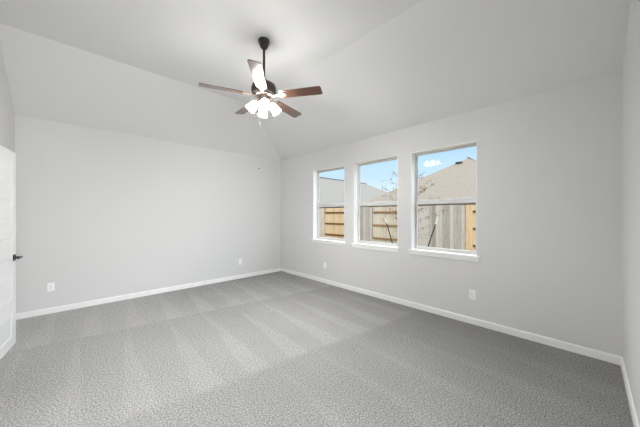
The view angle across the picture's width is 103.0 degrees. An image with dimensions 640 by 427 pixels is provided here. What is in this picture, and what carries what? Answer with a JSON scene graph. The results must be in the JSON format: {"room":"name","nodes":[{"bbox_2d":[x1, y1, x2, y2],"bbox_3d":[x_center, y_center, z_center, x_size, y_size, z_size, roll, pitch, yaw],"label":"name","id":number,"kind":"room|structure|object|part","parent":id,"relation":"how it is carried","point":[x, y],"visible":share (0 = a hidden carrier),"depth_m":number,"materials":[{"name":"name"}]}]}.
{"room":"empty bedroom","nodes":[
{"label":"empty bedroom","id":0,"kind":"room"},
{"bbox_2d":[0,44,14,152],"bbox_3d":[-2.217,-0.273,1.366,0.120,3.595,5.488,0,0,-44],"label":"wall","id":1,"kind":"structure","parent":0,"point":[7,115],"depth_m":2.95,"materials":[{"name":"white paint"}]},
{"bbox_2d":[0,145,22,359],"bbox_3d":[-3.109,0.365,2.492,0.137,2.056,0.673,0,0,-37],"label":"door","id":2,"kind":"structure","parent":1,"relation":"in","point":[8,256],"depth_m":2.58,"materials":[{"name":"white paint"}]},
{"bbox_2d":[15,114,280,312],"bbox_3d":[-2.575,0.035,4.926,4.594,2.980,0.160,0,0,-44],"label":"wall","id":3,"kind":"structure","parent":0,"point":[100,214],"depth_m":4.26,"materials":[{"name":"white paint"}]},
{"bbox_2d":[47,282,54,291],"bbox_3d":[-3.823,1.033,3.619,0.074,0.120,0.010,0,0,-44],"label":"electrical outlet","id":4,"kind":"object","parent":3,"relation":"attached to","point":[50,286],"visible":1,"depth_m":3.61,"materials":[{"name":"white plastic"}]},
{"bbox_2d":[16,268,280,319],"bbox_3d":[-2.514,1.365,4.863,4.274,0.081,0.014,0,0,-44],"label":"baseboard","id":5,"kind":"structure","parent":3,"relation":"attached to","point":[39,312],"depth_m":4.22,"materials":[{"name":"white paint"}]},
{"bbox_2d":[0,0,629,160],"bbox_3d":[-0.626,-1.712,2.881,4.274,0.755,5.488,0,0,-44],"label":"ceiling","id":6,"kind":"structure","parent":0,"point":[133,67],"depth_m":2.95,"materials":[{"name":"white paint"}]},
{"bbox_2d":[199,37,321,125],"bbox_3d":[-0.660,-1.485,2.922,1.296,0.970,1.251,0,0,-44],"label":"ceiling fan","id":7,"kind":"object","parent":6,"relation":"hanging from","point":[264,90],"visible":1,"depth_m":2.81,"materials":[{"name":"brown wood"}]},
{"bbox_3d":[-1.029,-1.337,2.716,0.478,0.006,0.132,0,12,-23],"label":"blade","id":8,"kind":"part","parent":7,"relation":"part of","materials":[{"name":"brown wood"}]},
{"bbox_3d":[-0.918,-1.337,3.208,0.132,0.006,0.478,-16,10,-40],"label":"blade","id":9,"kind":"part","parent":7,"relation":"part of","materials":[{"name":"brown wood"}]},
{"bbox_3d":[-0.746,-1.214,2.849,0.109,0.110,0.109,39,-12,-14],"label":"lamp shade","id":10,"kind":"part","parent":7,"relation":"part of","materials":[{"name":"white glass"}]},
{"bbox_3d":[-0.595,-1.337,2.458,0.132,0.006,0.478,12,-1,-5],"label":"blade","id":11,"kind":"part","parent":7,"relation":"part of","materials":[{"name":"brown wood"}]},
{"bbox_3d":[-0.672,-1.214,2.997,0.109,0.110,0.109,0,38,-18],"label":"lamp shade","id":12,"kind":"part","parent":7,"relation":"part of","materials":[{"name":"white glass"}]},
{"bbox_3d":[-0.598,-1.214,2.774,0.109,0.110,0.109,0,-38,-18],"label":"lamp shade","id":13,"kind":"part","parent":7,"relation":"part of","materials":[{"name":"white glass"}]},
{"bbox_3d":[-0.523,-1.214,2.923,0.109,0.110,0.109,-39,12,-14],"label":"lamp shade","id":14,"kind":"part","parent":7,"relation":"part of","materials":[{"name":"white glass"}]},
{"bbox_3d":[-0.416,-1.337,3.255,0.132,0.006,0.478,-14,-7,30],"label":"blade","id":15,"kind":"part","parent":7,"relation":"part of","materials":[{"name":"brown wood"}]},
{"bbox_3d":[-0.216,-1.337,2.791,0.478,0.006,0.132,0,-12,13],"label":"blade","id":16,"kind":"part","parent":7,"relation":"part of","materials":[{"name":"brown wood"}]},
{"bbox_2d":[0,271,633,426],"bbox_3d":[-0.378,1.465,1.460,5.874,0.120,7.888,0,0,-44],"label":"floor","id":17,"kind":"structure","parent":0,"point":[280,348],"depth_m":2.28,"materials":[{"name":"grey carpet"}]},
{"bbox_2d":[281,71,622,356],"bbox_3d":[0.979,0.035,4.410,0.160,2.980,5.488,0,0,-44],"label":"wall","id":18,"kind":"structure","parent":0,"point":[550,162],"depth_m":2.91,"materials":[{"name":"white paint"}]},
{"bbox_2d":[311,165,345,245],"bbox_3d":[0.206,-0.169,5.198,0.188,1.541,0.956,0,0,-44],"label":"window","id":19,"kind":"structure","parent":18,"relation":"in","point":[316,239],"depth_m":5.47,"materials":[{"name":"white paint"}]},
{"bbox_3d":[0.185,0.541,5.178,0.130,0.029,0.956,0,0,-44],"label":"sill","id":20,"kind":"part","parent":19,"relation":"part of","materials":[{"name":"white paint"}]},
{"bbox_3d":[0.261,-0.554,5.251,0.020,0.722,0.838,0,0,-44],"label":"sash","id":21,"kind":"part","parent":19,"relation":"part of","materials":[{"name":"glass"}]},
{"bbox_3d":[0.243,0.150,5.234,0.024,0.710,0.838,0,0,-44],"label":"sash","id":22,"kind":"part","parent":19,"relation":"part of","materials":[{"name":"glass"}]},
{"bbox_2d":[351,155,399,252],"bbox_3d":[0.972,-0.169,4.395,0.188,1.541,0.955,0,0,-44],"label":"window","id":23,"kind":"structure","parent":18,"relation":"in","point":[390,247],"depth_m":4.54,"materials":[{"name":"white paint"}]},
{"bbox_3d":[0.951,0.541,4.375,0.130,0.029,0.955,0,0,-44],"label":"sill","id":24,"kind":"part","parent":23,"relation":"part of","materials":[{"name":"white paint"}]},
{"bbox_3d":[1.009,0.150,4.431,0.024,0.710,0.837,0,0,-44],"label":"sash","id":25,"kind":"part","parent":23,"relation":"part of","materials":[{"name":"grey plastic"}]},
{"bbox_3d":[1.026,-0.554,4.447,0.020,0.722,0.837,0,0,-44],"label":"sash","id":26,"kind":"part","parent":23,"relation":"part of","materials":[{"name":"clear glass"}]},
{"bbox_2d":[408,140,479,261],"bbox_3d":[1.736,-0.169,3.593,0.188,1.541,0.950,0,0,-44],"label":"window","id":27,"kind":"structure","parent":18,"relation":"in","point":[466,255],"depth_m":3.69,"materials":[{"name":"white paint"}]},
{"bbox_3d":[1.714,0.541,3.573,0.130,0.029,0.950,0,0,-44],"label":"sill","id":28,"kind":"part","parent":27,"relation":"part of","materials":[{"name":"white paint"}]},
{"bbox_3d":[1.773,0.150,3.629,0.024,0.710,0.832,0,0,-44],"label":"sash","id":29,"kind":"part","parent":27,"relation":"part of","materials":[{"name":"grey plastic"}]},
{"bbox_3d":[1.790,-0.554,3.645,0.020,0.722,0.832,0,0,-44],"label":"sash","id":30,"kind":"part","parent":27,"relation":"part of","materials":[{"name":"clear glass"}]},
{"bbox_2d":[281,268,621,364],"bbox_3d":[0.916,1.365,4.351,0.014,0.081,5.488,0,0,-44],"label":"baseboard","id":31,"kind":"structure","parent":18,"relation":"attached to","point":[615,359],"depth_m":3.14,"materials":[{"name":"white paint"}]},
{"bbox_2d":[469,289,475,299],"bbox_3d":[1.953,1.028,3.264,0.010,0.120,0.074,0,0,-44],"label":"electrical outlet","id":32,"kind":"object","parent":18,"relation":"attached to","point":[472,293],"visible":1,"depth_m":3.26,"materials":[{"name":"white plastic"}]},
{"bbox_2d":[623,0,639,424],"bbox_3d":[1.308,-0.273,0.851,4.274,3.595,0.120,0,0,-44],"label":"wall","id":33,"kind":"structure","parent":0,"point":[631,64],"depth_m":1.89,"materials":[{"name":"white paint"}]},
{"bbox_2d":[620,357,639,426],"bbox_3d":[2.016,1.365,1.619,2.190,0.081,0.014,0,0,-44],"label":"baseboard","id":34,"kind":"structure","parent":33,"relation":"attached to","point":[625,378],"depth_m":1.88,"materials":[{"name":"white paint"}]},
{"label":"outside","id":35,"kind":"structure","parent":0,"visible":0},
{"bbox_3d":[13.914,1.685,34.339,59.820,0.300,100.000,0,0,-44],"label":"ground","id":36,"kind":"structure","parent":35,"visible":0},
{"bbox_2d":[319,208,324,236],"bbox_3d":[-0.356,0.572,16.301,0.108,1.926,1.930,0,0,-44],"label":"fence panel","id":37,"kind":"object","parent":36,"relation":"on","point":[321,210],"visible":0.27,"depth_m":15.75,"materials":[{"name":"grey wood"}]},
{"bbox_2d":[325,208,343,238],"bbox_3d":[1.003,0.572,14.930,0.144,1.926,1.910,0,0,-44],"label":"fence panel","id":38,"kind":"object","parent":36,"relation":"on","point":[334,217],"visible":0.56,"depth_m":15.04,"materials":[{"name":"brown wood"}]},
{"bbox_2d":[319,177,386,208],"bbox_3d":[2.380,-1.345,30.946,22.800,5.761,11.800,0,0,-44],"label":"house","id":39,"kind":"structure","parent":36,"relation":"on","point":[331,190],"depth_m":26.91,"materials":[{"name":"grey"}]},
{"bbox_2d":[360,207,372,241],"bbox_3d":[2.176,0.573,13.645,0.106,1.924,1.550,0,0,-44],"label":"fence panel","id":40,"kind":"object","parent":36,"relation":"on","point":[366,224],"visible":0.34,"depth_m":13.30,"materials":[{"name":"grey wood"}]},
{"bbox_2d":[373,206,396,243],"bbox_3d":[3.403,0.572,12.410,0.144,1.926,1.910,0,0,-44],"label":"fence panel","id":41,"kind":"object","parent":36,"relation":"on","point":[380,230],"visible":0.5,"depth_m":12.59,"materials":[{"name":"brown wood"}]},
{"bbox_3d":[3.379,-0.105,12.359,0.038,0.090,1.870,0,0,-44],"label":"rail","id":42,"kind":"part","parent":41,"relation":"part of","materials":[{"name":"brown wood"}]},
{"bbox_3d":[3.379,0.550,12.359,0.038,0.090,1.870,0,0,-44],"label":"rail","id":43,"kind":"part","parent":41,"relation":"part of","materials":[{"name":"brown wood"}]},
{"bbox_3d":[3.379,1.205,12.359,0.038,0.090,1.870,0,0,-44],"label":"rail","id":44,"kind":"part","parent":41,"relation":"part of","materials":[{"name":"brown wood"}]},
{"bbox_2d":[371,172,446,239],"bbox_3d":[2.895,-0.033,8.271,2.080,3.137,1.961,0,0,-44],"label":"sapling","id":45,"kind":"object","parent":36,"relation":"on","point":[424,188],"visible":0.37,"depth_m":8.11,"materials":[{"name":"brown plant"}]},
{"bbox_2d":[365,157,475,240],"bbox_3d":[13.559,-1.400,21.534,18.000,5.871,11.450,0,0,-44],"label":"house","id":46,"kind":"structure","parent":36,"relation":"on","point":[458,180],"depth_m":17.05,"materials":[{"name":"beige"}]},
{"bbox_2d":[427,218,437,246],"bbox_3d":[3.298,0.816,7.659,0.042,1.439,0.495,0,0,-44],"label":"post","id":47,"kind":"object","parent":36,"relation":"on","point":[437,218],"visible":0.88,"depth_m":7.58,"materials":[{"name":"black metal"}]},
{"bbox_2d":[418,205,464,249],"bbox_3d":[4.862,0.572,10.824,0.108,1.926,2.380,0,0,-44],"label":"fence panel","id":48,"kind":"object","parent":36,"relation":"on","point":[449,232],"visible":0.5,"depth_m":10.51,"materials":[{"name":"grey wood"}]},
{"bbox_2d":[466,205,475,250],"bbox_3d":[6.414,0.573,9.250,0.144,1.924,2.020,0,0,-44],"label":"fence panel","id":49,"kind":"object","parent":36,"relation":"on","point":[470,209],"visible":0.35,"depth_m":9.81,"materials":[{"name":"brown wood"}]}
]}

